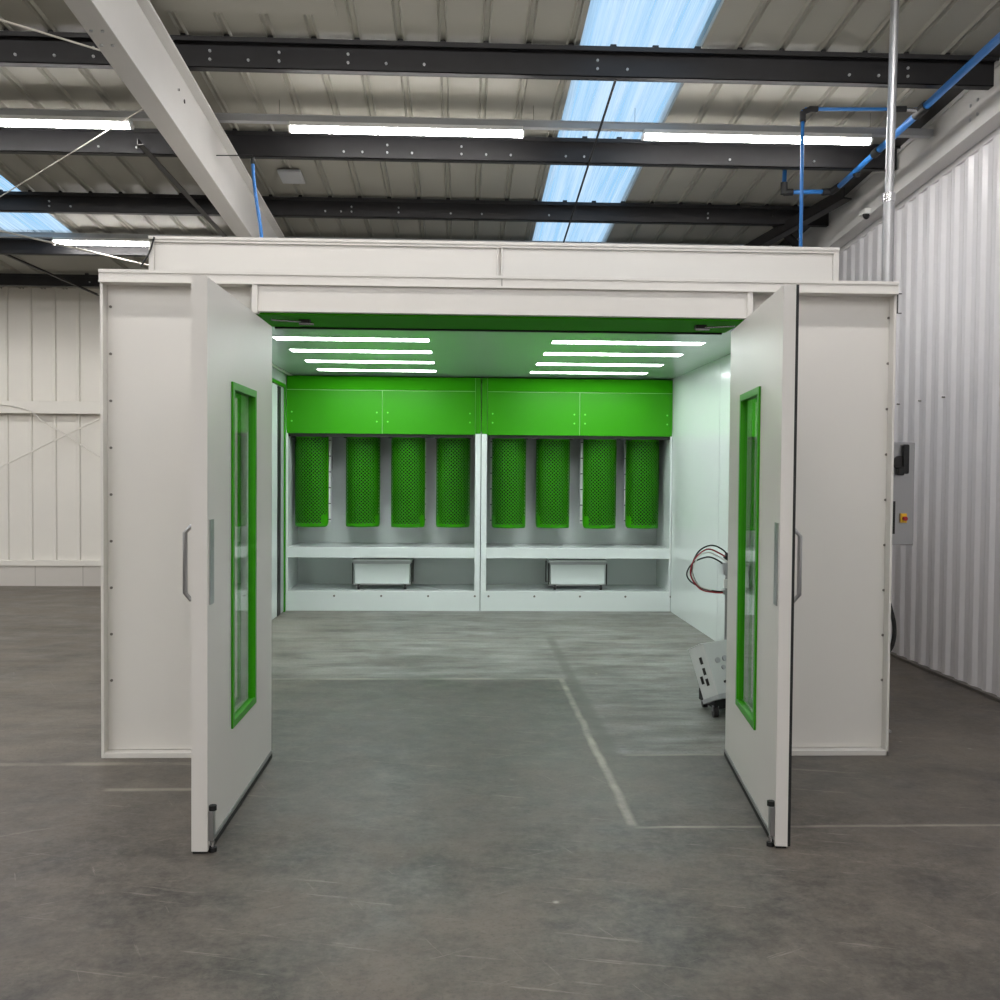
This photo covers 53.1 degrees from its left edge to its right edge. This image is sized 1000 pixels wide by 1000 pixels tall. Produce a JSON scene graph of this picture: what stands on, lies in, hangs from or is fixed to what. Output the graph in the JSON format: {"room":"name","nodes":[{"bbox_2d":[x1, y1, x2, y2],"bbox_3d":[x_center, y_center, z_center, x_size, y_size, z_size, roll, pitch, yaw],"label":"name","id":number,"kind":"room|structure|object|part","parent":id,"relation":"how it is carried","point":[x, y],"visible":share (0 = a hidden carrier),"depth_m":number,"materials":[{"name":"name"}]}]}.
{"room":"industrial warehouse","nodes":[
{"label":"industrial warehouse","id":0,"kind":"room"},
{"bbox_2d":[0,287,100,585],"bbox_3d":[-5.160,-0.822,13.256,16.760,3.930,0.155,0,2,-2],"label":"wall","id":1,"kind":"structure","parent":0,"point":[50,499],"depth_m":13.18,"materials":[{"name":"white metal"}]},
{"bbox_2d":[0,401,99,413],"bbox_3d":[-5.152,-1.204,13.116,16.560,0.160,0.126,0,2,-2],"label":"rail","id":2,"kind":"object","parent":1,"relation":"attached to","point":[45,407],"visible":0.02,"depth_m":13.03,"materials":[{"name":"white metal"}]},
{"bbox_2d":[0,418,99,467],"bbox_3d":[-6.535,-0.416,13.019,5.609,2.828,0.020,0,2,-2],"label":"rod","id":3,"kind":"object","parent":2,"relation":"attached to","point":[98,418],"visible":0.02,"depth_m":13.03,"materials":[{"name":"grey metal"}]},
{"bbox_2d":[0,403,99,457],"bbox_3d":[-6.729,-0.613,12.985,5.206,1.518,0.019,0,2,-2],"label":"cable","id":4,"kind":"object","parent":2,"relation":"hanging from","point":[0,403],"visible":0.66,"depth_m":13.01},
{"bbox_2d":[0,560,100,565],"bbox_3d":[-5.172,0.838,13.279,16.760,0.070,0.160,0,2,-2],"label":"trim","id":5,"kind":"structure","parent":1,"relation":"on","point":[2,562],"depth_m":13.17,"materials":[{"name":"white metal"}]},
{"bbox_2d":[0,586,999,999],"bbox_3d":[-4.721,1.555,2.119,17.160,0.200,22.930,0,2,-2],"label":"floor","id":6,"kind":"structure","parent":0,"point":[446,805],"depth_m":4.28,"materials":[{"name":"concrete"}]},
{"bbox_2d":[286,376,480,610],"bbox_3d":[-1.304,-0.077,11.447,2.144,2.600,0.744,0,2,-2],"label":"module","id":7,"kind":"object","parent":6,"relation":"on","point":[446,576],"visible":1,"depth_m":11.11,"materials":[{"name":"metal"}]},
{"bbox_3d":[-2.366,0.105,11.401,0.020,1.778,0.719,0,2,-2],"label":"panel","id":8,"kind":"part","parent":7,"relation":"part of","materials":[{"name":"white metal"}]},
{"bbox_2d":[291,436,330,526],"bbox_3d":[-2.129,-0.236,11.350,0.410,1.070,0.376,1,2,12],"label":"cartridge","id":9,"kind":"object","parent":7,"relation":"attached to","point":[312,454],"visible":0.98,"depth_m":11.21,"materials":[{"name":"metal"}]},
{"bbox_3d":[-1.827,-0.973,11.037,1.045,0.476,0.015,0,2,-2],"label":"plenum panel","id":10,"kind":"part","parent":7,"relation":"part of","materials":[{"name":"green metal"}]},
{"bbox_2d":[344,437,379,526],"bbox_3d":[-1.567,-0.234,11.439,0.410,1.070,0.376,0,2,-2],"label":"cartridge","id":11,"kind":"object","parent":7,"relation":"attached to","point":[363,455],"visible":0.99,"depth_m":11.29,"materials":[{"name":"metal"}]},
{"bbox_2d":[286,542,473,557],"bbox_3d":[-1.340,0.573,11.455,2.082,0.116,0.721,0,2,-2],"label":"shelf","id":12,"kind":"object","parent":7,"relation":"attached to","point":[293,549],"depth_m":11.11,"materials":[{"name":"white metal"}]},
{"bbox_3d":[-1.311,-1.288,11.050,2.074,0.146,0.012,0,2,-2],"label":"panel","id":13,"kind":"part","parent":7,"relation":"part of","materials":[{"name":"green metal"}]},
{"bbox_2d":[352,558,413,588],"bbox_3d":[-1.337,0.830,11.461,0.672,0.340,0.463,0,2,-2],"label":"bin","id":14,"kind":"object","parent":7,"relation":"on","point":[367,571],"visible":0.9,"depth_m":11.26,"materials":[{"name":"metal"}]},
{"bbox_3d":[-1.336,0.686,11.459,0.664,0.052,0.460,0,2,-2],"label":"lid","id":15,"kind":"part","parent":14,"relation":"part of","materials":[{"name":"white metal"}]},
{"bbox_3d":[-1.313,1.112,11.480,2.144,0.222,0.744,0,2,-2],"label":"kick panel","id":16,"kind":"part","parent":7,"relation":"part of","materials":[{"name":"white metal"}]},
{"bbox_3d":[-1.318,-0.198,11.805,2.144,2.378,0.020,0,2,-2],"label":"panel","id":17,"kind":"part","parent":7,"relation":"part of","materials":[{"name":"metal"}]},
{"bbox_2d":[388,437,425,527],"bbox_3d":[-1.045,-0.228,11.399,0.410,1.070,0.376,1,2,5],"label":"cartridge","id":18,"kind":"object","parent":7,"relation":"attached to","point":[408,468],"visible":0.99,"depth_m":11.25,"materials":[{"name":"metal"}]},
{"bbox_3d":[-0.787,-0.966,11.079,1.021,0.476,0.015,0,2,-2],"label":"plenum panel","id":19,"kind":"part","parent":7,"relation":"part of","materials":[{"name":"green metal"}]},
{"bbox_2d":[435,434,470,527],"bbox_3d":[-0.538,-0.227,11.481,0.410,1.070,0.376,0,2,-2],"label":"cartridge","id":20,"kind":"object","parent":7,"relation":"attached to","point":[453,496],"visible":0.98,"depth_m":11.33,"materials":[{"name":"metal"}]},
{"bbox_3d":[-0.252,0.141,11.156,0.062,1.753,0.062,0,2,-2],"label":"post","id":21,"kind":"part","parent":7,"relation":"part of","materials":[{"name":"white metal"}]},
{"bbox_2d":[98,236,901,853],"bbox_3d":[-0.066,-0.155,8.048,4.437,2.965,8.020,0,2,-2],"label":"booth","id":22,"kind":"object","parent":6,"relation":"on","point":[783,418],"visible":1,"depth_m":5.41,"materials":[{"name":"white paint"}]},
{"bbox_3d":[-1.730,0.117,5.394,0.801,2.540,0.102,0,2,-2],"label":"panel","id":23,"kind":"part","parent":22,"relation":"part of","materials":[{"name":"white paint"}]},
{"bbox_3d":[-1.274,0.261,4.138,0.077,0.320,0.020,0,2,-2],"label":"pull handle","id":24,"kind":"part","parent":22,"relation":"part of","materials":[{"name":"metal"}]},
{"bbox_3d":[-1.172,0.251,4.065,0.004,0.345,0.065,0,2,-2],"label":"push plate","id":25,"kind":"part","parent":22,"relation":"part of","materials":[{"name":"metal"}]},
{"bbox_3d":[-2.350,0.017,10.277,0.024,2.440,0.540,0,2,-2],"label":"door","id":26,"kind":"part","parent":22,"relation":"part of","materials":[{"name":"white metal"}]},
{"bbox_3d":[-2.350,-0.003,10.467,0.042,2.490,1.000,0,2,-2],"label":"door frame","id":27,"kind":"part","parent":22,"relation":"part of","materials":[{"name":"white metal"}]},
{"bbox_3d":[-0.118,-1.453,8.903,4.296,0.370,6.125,0,2,-2],"label":"roof panel","id":28,"kind":"part","parent":22,"relation":"part of","materials":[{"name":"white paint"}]},
{"bbox_2d":[273,337,428,341],"bbox_3d":[-1.194,-1.300,8.055,1.243,0.014,0.202,0,2,-2],"label":"light","id":29,"kind":"object","parent":22,"relation":"attached to","point":[275,338],"visible":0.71,"depth_m":8.08,"materials":[{"name":"white plastic"}]},
{"bbox_2d":[289,349,431,353],"bbox_3d":[-1.226,-1.322,8.854,1.243,0.014,0.202,0,2,-2],"label":"light","id":30,"kind":"object","parent":22,"relation":"attached to","point":[292,350],"visible":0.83,"depth_m":8.88,"materials":[{"name":"white plastic"}]},
{"bbox_2d":[305,360,433,363],"bbox_3d":[-1.261,-1.346,9.703,1.243,0.014,0.202,0,2,-2],"label":"light","id":31,"kind":"object","parent":22,"relation":"attached to","point":[316,361],"visible":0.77,"depth_m":9.74,"materials":[{"name":"white plastic"}]},
{"bbox_2d":[317,369,435,371],"bbox_3d":[-1.294,-1.369,10.522,1.243,0.014,0.202,0,2,-2],"label":"light","id":32,"kind":"object","parent":22,"relation":"attached to","point":[317,369],"visible":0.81,"depth_m":10.56,"materials":[{"name":"white plastic"}]},
{"bbox_3d":[0.022,-1.067,5.385,2.660,0.145,0.036,0,2,-2],"label":"lintel panel","id":33,"kind":"part","parent":22,"relation":"part of","materials":[{"name":"white paint"}]},
{"bbox_3d":[-0.120,-1.338,8.931,4.296,0.060,6.075,0,2,-2],"label":"ceiling panel","id":34,"kind":"part","parent":22,"relation":"part of","materials":[{"name":"white metal"}]},
{"bbox_2d":[530,371,646,374],"bbox_3d":[0.942,-1.353,10.613,1.243,0.014,0.202,0,2,-2],"label":"light","id":35,"kind":"object","parent":22,"relation":"attached to","point":[531,371],"visible":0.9,"depth_m":10.66,"materials":[{"name":"white plastic"}]},
{"bbox_2d":[531,372,645,373],"bbox_3d":[0.942,-1.355,10.613,1.235,0.008,0.196,0,2,-2],"label":"diffuser","id":36,"kind":"object","parent":35,"relation":"attached to","point":[531,372],"depth_m":10.65,"materials":[{"name":"white plastic"}]},
{"bbox_2d":[536,363,662,366],"bbox_3d":[0.975,-1.331,9.794,1.243,0.014,0.202,0,2,-2],"label":"light","id":37,"kind":"object","parent":22,"relation":"attached to","point":[561,364],"visible":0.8,"depth_m":9.82,"materials":[{"name":"white plastic"}]},
{"bbox_2d":[543,352,683,356],"bbox_3d":[1.009,-1.307,8.945,1.243,0.014,0.202,0,2,-2],"label":"light","id":38,"kind":"object","parent":22,"relation":"attached to","point":[545,353],"visible":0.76,"depth_m":8.98,"materials":[{"name":"white plastic"}]},
{"bbox_2d":[543,353,681,355],"bbox_3d":[1.009,-1.308,8.945,1.235,0.008,0.196,0,2,-2],"label":"diffuser","id":39,"kind":"object","parent":38,"relation":"attached to","point":[572,354],"depth_m":8.97,"materials":[{"name":"white plastic"}]},
{"bbox_2d":[551,341,704,345],"bbox_3d":[1.042,-1.284,8.146,1.243,0.014,0.202,0,2,-2],"label":"light","id":40,"kind":"object","parent":22,"relation":"attached to","point":[553,342],"visible":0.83,"depth_m":8.17,"materials":[{"name":"white plastic"}]},
{"bbox_3d":[1.151,0.266,4.173,0.004,0.345,0.065,1,2,4],"label":"push plate","id":41,"kind":"part","parent":22,"relation":"part of","materials":[{"name":"metal"}]},
{"bbox_3d":[1.242,0.278,4.245,0.077,0.320,0.020,1,2,4],"label":"pull handle","id":42,"kind":"part","parent":22,"relation":"part of","materials":[{"name":"metal"}]},
{"bbox_3d":[1.765,0.141,5.536,0.787,2.540,0.102,0,2,-2],"label":"panel","id":43,"kind":"part","parent":22,"relation":"part of","materials":[{"name":"white paint"}]},
{"bbox_2d":[480,378,672,611],"bbox_3d":[0.850,-0.062,11.535,2.151,2.600,0.744,0,2,-2],"label":"module","id":44,"kind":"object","parent":6,"relation":"on","point":[512,560],"visible":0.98,"depth_m":11.20,"materials":[{"name":"metal"}]},
{"bbox_3d":[-0.216,0.120,11.489,0.020,1.778,0.719,0,2,-2],"label":"panel","id":45,"kind":"part","parent":44,"relation":"part of","materials":[{"name":"white metal"}]},
{"bbox_3d":[-0.182,0.142,11.159,0.062,1.753,0.062,0,2,-2],"label":"post","id":46,"kind":"part","parent":44,"relation":"part of","materials":[{"name":"white metal"}]},
{"bbox_2d":[490,438,525,527],"bbox_3d":[0.096,-0.221,11.446,0.426,1.070,0.392,0,2,-2],"label":"cartridge","id":47,"kind":"object","parent":44,"relation":"attached to","point":[507,455],"visible":0.99,"depth_m":11.30,"materials":[{"name":"metal"}]},
{"bbox_3d":[0.374,-0.958,11.127,1.023,0.476,0.015,0,2,-2],"label":"plenum panel","id":48,"kind":"part","parent":44,"relation":"part of","materials":[{"name":"green metal"}]},
{"bbox_2d":[536,435,571,527],"bbox_3d":[0.608,-0.219,11.528,0.410,1.070,0.376,0,2,-2],"label":"cartridge","id":49,"kind":"object","parent":44,"relation":"attached to","point":[552,455],"visible":0.97,"depth_m":11.38,"materials":[{"name":"metal"}]},
{"bbox_3d":[0.840,1.126,11.568,2.151,0.222,0.744,0,2,-2],"label":"kick panel","id":50,"kind":"part","parent":44,"relation":"part of","materials":[{"name":"white metal"}]},
{"bbox_2d":[545,558,606,589],"bbox_3d":[0.875,0.845,11.552,0.672,0.340,0.463,0,2,-2],"label":"bin","id":51,"kind":"object","parent":44,"relation":"on","point":[561,572],"visible":0.93,"depth_m":11.35,"materials":[{"name":"metal"}]},
{"bbox_3d":[0.876,0.701,11.549,0.664,0.052,0.460,0,2,-2],"label":"lid","id":52,"kind":"part","parent":51,"relation":"part of","materials":[{"name":"white metal"}]},
{"bbox_2d":[486,543,670,558],"bbox_3d":[0.868,0.588,11.545,2.074,0.116,0.721,0,2,-2],"label":"shelf","id":53,"kind":"object","parent":44,"relation":"attached to","point":[493,550],"depth_m":11.21,"materials":[{"name":"white metal"}]},
{"bbox_3d":[0.897,-1.273,11.140,2.066,0.146,0.012,0,2,-2],"label":"panel","id":54,"kind":"part","parent":44,"relation":"part of","materials":[{"name":"green metal"}]},
{"bbox_2d":[580,439,620,528],"bbox_3d":[1.138,-0.214,11.487,0.413,1.070,0.379,0,2,-11],"label":"cartridge","id":55,"kind":"object","parent":44,"relation":"attached to","point":[597,456],"visible":0.98,"depth_m":11.34,"materials":[{"name":"metal"}]},
{"bbox_3d":[1.410,-0.951,11.169,1.035,0.476,0.015,0,2,-2],"label":"plenum panel","id":56,"kind":"part","parent":44,"relation":"part of","materials":[{"name":"green metal"}]},
{"bbox_2d":[624,436,663,528],"bbox_3d":[1.641,-0.212,11.569,0.410,1.070,0.376,0,2,-8],"label":"cartridge","id":57,"kind":"object","parent":44,"relation":"attached to","point":[641,466],"visible":0.97,"depth_m":11.42,"materials":[{"name":"metal"}]},
{"bbox_3d":[1.898,0.134,11.575,0.020,1.778,0.719,0,2,-2],"label":"panel","id":58,"kind":"part","parent":44,"relation":"part of","materials":[{"name":"white metal"}]},
{"bbox_2d":[686,545,727,716],"bbox_3d":[1.518,0.836,6.559,0.528,1.089,0.360,0,2,-29],"label":"trolley","id":59,"kind":"object","parent":6,"relation":"on","point":[709,658],"visible":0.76,"depth_m":6.43,"materials":[{"name":"metal"}]},
{"bbox_2d":[699,657,709,685],"bbox_3d":[1.312,1.100,6.415,0.011,0.179,0.099,-1,2,-35],"label":"vent","id":60,"kind":"object","parent":59,"relation":"attached to","point":[704,662],"depth_m":6.41,"materials":[{"name":"metal"}]},
{"bbox_2d":[882,0,898,731],"bbox_3d":[2.324,-0.816,6.029,0.105,4.435,0.120,0,2,-2],"label":"post","id":61,"kind":"object","parent":6,"relation":"on","point":[889,197],"visible":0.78,"depth_m":5.97,"materials":[{"name":"metal"}]},
{"bbox_2d":[890,442,914,652],"bbox_3d":[2.298,0.290,5.901,0.219,1.254,0.215,0,2,-2],"label":"control panel","id":62,"kind":"object","parent":61,"relation":"attached to","point":[904,453],"visible":0.53,"depth_m":5.82,"materials":[{"name":"metal"}]},
{"bbox_3d":[2.284,0.102,5.820,0.030,0.190,0.006,0,2,-2],"label":"label plate","id":63,"kind":"part","parent":62,"relation":"part of","materials":[{"name":"grey metal"}]},
{"bbox_3d":[2.335,-0.232,5.797,0.067,0.180,0.033,0,2,-2],"label":"isolator handle","id":64,"kind":"part","parent":62,"relation":"part of","materials":[{"name":"black plastic"}]},
{"bbox_3d":[2.347,0.105,5.818,0.037,0.055,0.015,0,2,-2],"label":"stop plate","id":65,"kind":"part","parent":62,"relation":"part of","materials":[{"name":"yellow plastic"}]},
{"bbox_2d":[0,0,999,288],"bbox_3d":[-4.583,-3.265,1.990,17.160,1.670,22.730,0,2,-2],"label":"ceiling","id":66,"kind":"structure","parent":0,"point":[954,27],"depth_m":7.48,"materials":[{"name":"beige metal"}]},
{"bbox_2d":[0,187,71,232],"bbox_3d":[-4.590,-3.312,0.822,0.810,1.418,20.200,0,2,-2],"label":"window","id":67,"kind":"structure","parent":66,"relation":"attached to","point":[4,222],"depth_m":10.61,"materials":[{"name":"blue glass"}]},
{"bbox_2d":[64,0,284,237],"bbox_3d":[-1.928,-2.773,2.012,0.195,1.934,22.230,0,2,-2],"label":"rafter","id":68,"kind":"object","parent":66,"relation":"attached to","point":[132,37],"visible":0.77,"depth_m":6.40,"materials":[{"name":"paint"}]},
{"bbox_2d":[0,19,99,50],"bbox_3d":[-3.006,-2.820,5.806,2.025,0.102,0.012,-1,2,-39],"label":"rod","id":69,"kind":"object","parent":68,"relation":"attached to","point":[9,22],"visible":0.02,"depth_m":6.03,"materials":[{"name":"grey metal"}]},
{"bbox_2d":[0,108,142,196],"bbox_3d":[-3.913,-2.724,8.400,4.654,0.230,0.010,2,2,44],"label":"rod","id":70,"kind":"object","parent":68,"relation":"attached to","point":[142,108],"visible":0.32,"depth_m":7.84,"materials":[{"name":"grey metal"}]},
{"bbox_2d":[216,155,262,237],"bbox_3d":[-1.938,-2.114,7.474,0.375,0.925,0.034,0,2,-1],"label":"air hose","id":71,"kind":"object","parent":68,"relation":"hanging from","point":[252,159],"visible":0.73,"depth_m":7.46,"materials":[{"name":"blue plastic"}]},
{"bbox_2d":[154,0,336,15],"bbox_3d":[-1.530,-3.039,5.620,1.080,0.092,1.120,0,2,-2],"label":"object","id":72,"kind":"structure","parent":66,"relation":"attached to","point":[298,7],"depth_m":6.10,"materials":[{"name":"beige metal"}]},
{"bbox_2d":[277,169,304,183],"bbox_3d":[-1.868,-2.896,8.954,0.200,0.041,0.300,0,2,-2],"label":"plate","id":73,"kind":"object","parent":66,"relation":"attached to","point":[288,176],"visible":1,"depth_m":8.92,"materials":[{"name":"grey metal"}]},
{"bbox_2d":[0,232,789,246],"bbox_3d":[-5.070,-2.795,10.629,16.500,0.155,0.099,0,2,-2],"label":"light trunking","id":74,"kind":"object","parent":66,"relation":"attached to","point":[45,235],"depth_m":10.64,"materials":[{"name":"metal"}]},
{"bbox_3d":[-3.876,-2.746,10.679,1.760,0.072,0.099,0,2,-2],"label":"strip light","id":75,"kind":"part","parent":74,"relation":"part of","materials":[{"name":"white plastic"}]},
{"bbox_2d":[53,240,148,245],"bbox_3d":[-3.876,-2.732,10.679,1.730,0.036,0.086,0,2,-2],"label":"diffuser","id":76,"kind":"object","parent":74,"relation":"attached to","point":[66,242],"depth_m":10.63,"materials":[{"name":"white plastic"}]},
{"bbox_2d":[0,100,933,145],"bbox_3d":[-4.934,-2.887,7.328,16.500,0.243,0.099,0,2,-2],"label":"light trunking","id":77,"kind":"object","parent":66,"relation":"attached to","point":[250,118],"depth_m":7.49,"materials":[{"name":"metal"}]},
{"bbox_2d":[0,119,129,128],"bbox_3d":[-3.606,-2.778,7.385,1.730,0.036,0.086,0,2,-2],"label":"diffuser","id":78,"kind":"object","parent":77,"relation":"attached to","point":[54,123],"depth_m":7.37,"materials":[{"name":"white plastic"}]},
{"bbox_3d":[-3.606,-2.792,7.384,1.760,0.072,0.099,0,2,-2],"label":"strip light","id":79,"kind":"part","parent":77,"relation":"part of","materials":[{"name":"white plastic"}]},
{"bbox_3d":[-0.697,-2.772,7.503,1.760,0.072,0.099,0,2,-2],"label":"strip light","id":80,"kind":"part","parent":77,"relation":"part of","materials":[{"name":"white plastic"}]},
{"bbox_3d":[1.955,-2.755,7.612,1.760,0.072,0.099,0,2,-2],"label":"strip light","id":81,"kind":"part","parent":77,"relation":"part of","materials":[{"name":"white plastic"}]},
{"bbox_2d":[644,133,870,144],"bbox_3d":[1.955,-2.741,7.612,1.730,0.036,0.086,0,2,-2],"label":"diffuser","id":82,"kind":"object","parent":77,"relation":"attached to","point":[809,138],"depth_m":7.58,"materials":[{"name":"white plastic"}]},
{"bbox_2d":[532,0,714,241],"bbox_3d":[1.112,-3.226,2.223,0.802,1.579,22.530,0,2,-2],"label":"skylight","id":83,"kind":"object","parent":66,"relation":"attached to","point":[613,8],"depth_m":7.29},
{"bbox_2d":[790,58,999,247],"bbox_3d":[3.595,-2.965,2.231,0.133,1.894,22.230,0,2,-2],"label":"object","id":84,"kind":"structure","parent":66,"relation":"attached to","point":[971,116],"depth_m":7.88,"materials":[{"name":"paint"}]},
{"bbox_2d":[0,273,99,286],"bbox_3d":[-5.170,-2.730,12.411,16.545,0.150,0.136,0,2,-2],"label":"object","id":85,"kind":"structure","parent":84,"relation":"attached to","point":[6,279],"depth_m":12.39,"materials":[{"name":"black metal"}]},
{"bbox_2d":[0,238,148,256],"bbox_3d":[-5.107,-2.773,10.880,16.545,0.190,0.136,0,2,-2],"label":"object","id":86,"kind":"structure","parent":84,"relation":"attached to","point":[8,246],"depth_m":10.90,"materials":[{"name":"metal"}]},
{"bbox_2d":[5,255,98,295],"bbox_3d":[-5.263,-2.650,11.676,0.030,0.260,1.616,1,2,19],"label":"brace","id":87,"kind":"object","parent":86,"relation":"attached to","point":[10,256],"visible":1,"depth_m":11.71,"materials":[{"name":"metal"}]},
{"bbox_2d":[0,230,148,265],"bbox_3d":[-4.814,-2.650,9.992,0.020,0.170,2.874,2,2,41],"label":"rod","id":88,"kind":"object","parent":86,"relation":"attached to","point":[8,232],"visible":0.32,"depth_m":10.40,"materials":[{"name":"white metal"}]},
{"bbox_2d":[0,189,828,226],"bbox_3d":[-5.049,-2.834,9.449,16.545,0.185,0.136,0,2,-2],"label":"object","id":89,"kind":"structure","parent":84,"relation":"attached to","point":[120,203],"depth_m":9.62,"materials":[{"name":"metal"}]},
{"bbox_2d":[771,215,803,246],"bbox_3d":[2.887,-2.675,10.005,0.680,0.400,0.100,-1,2,-38],"label":"brace","id":90,"kind":"object","parent":89,"relation":"attached to","point":[790,239],"visible":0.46,"depth_m":10.03,"materials":[{"name":"metal"}]},
{"bbox_2d":[743,187,851,245],"bbox_3d":[2.847,-2.678,9.753,0.100,0.340,1.504,0,2,-24],"label":"brace","id":91,"kind":"object","parent":89,"relation":"attached to","point":[830,203],"visible":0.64,"depth_m":9.54,"materials":[{"name":"metal"}]},
{"bbox_2d":[0,126,899,171],"bbox_3d":[-4.986,-2.889,7.928,16.545,0.200,0.136,0,2,-2],"label":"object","id":92,"kind":"structure","parent":84,"relation":"attached to","point":[270,144],"depth_m":8.12,"materials":[{"name":"metal"}]},
{"bbox_2d":[137,139,226,236],"bbox_3d":[-2.744,-2.685,8.944,0.048,0.238,2.563,0,2,1],"label":"brace","id":93,"kind":"object","parent":92,"relation":"attached to","point":[142,147],"visible":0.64,"depth_m":8.55,"materials":[{"name":"metal"}]},
{"bbox_2d":[0,29,999,89],"bbox_3d":[-4.924,-2.953,6.427,16.545,0.195,0.136,0,2,-2],"label":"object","id":94,"kind":"structure","parent":84,"relation":"attached to","point":[226,53],"depth_m":6.63,"materials":[{"name":"black metal"}]},
{"bbox_2d":[563,79,616,242],"bbox_3d":[0.670,-2.662,9.635,0.018,0.498,5.862,0,2,-2],"label":"rod","id":95,"kind":"object","parent":94,"relation":"attached to","point":[615,80],"visible":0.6,"depth_m":7.90,"materials":[{"name":"black metal"}]},
{"bbox_2d":[780,32,999,195],"bbox_3d":[2.834,-2.819,4.856,0.511,0.602,7.632,0,2,-2],"label":"air main","id":96,"kind":"object","parent":94,"relation":"attached to","point":[925,106],"visible":0.86,"depth_m":7.16,"materials":[{"name":"blue metal"}]},
{"bbox_2d":[799,106,916,246],"bbox_3d":[2.522,-2.185,7.030,0.856,1.169,0.041,0,2,-2],"label":"pipe","id":97,"kind":"object","parent":96,"relation":"attached to","point":[803,112],"visible":0.91,"depth_m":7.00,"materials":[{"name":"blue metal"}]},
{"bbox_2d":[859,208,871,218],"bbox_3d":[3.240,-2.526,8.862,0.075,0.089,0.140,0,2,-2],"label":"security camera","id":98,"kind":"object","parent":84,"relation":"attached to","point":[865,212],"visible":1,"depth_m":8.82,"materials":[{"name":"white plastic"}]},
{"bbox_2d":[778,43,999,244],"bbox_3d":[3.484,-3.164,2.221,0.100,1.567,22.230,0,2,-2],"label":"eaves angle","id":99,"kind":"object","parent":84,"relation":"attached to","point":[950,94],"visible":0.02,"depth_m":7.68,"materials":[{"name":"metal"}]},
{"bbox_2d":[839,126,999,696],"bbox_3d":[3.714,-1.236,2.334,0.124,5.461,22.430,0,2,-2],"label":"wall","id":100,"kind":"structure","parent":0,"point":[945,585],"depth_m":7.64,"materials":[{"name":"white metal"}]},
{"bbox_2d":[890,652,999,702],"bbox_3d":[3.631,1.503,2.357,0.049,0.022,22.330,0,2,-2],"label":"trim","id":101,"kind":"structure","parent":100,"relation":"attached to","point":[992,696],"depth_m":7.58,"materials":[{"name":"grey metal"}]}
]}

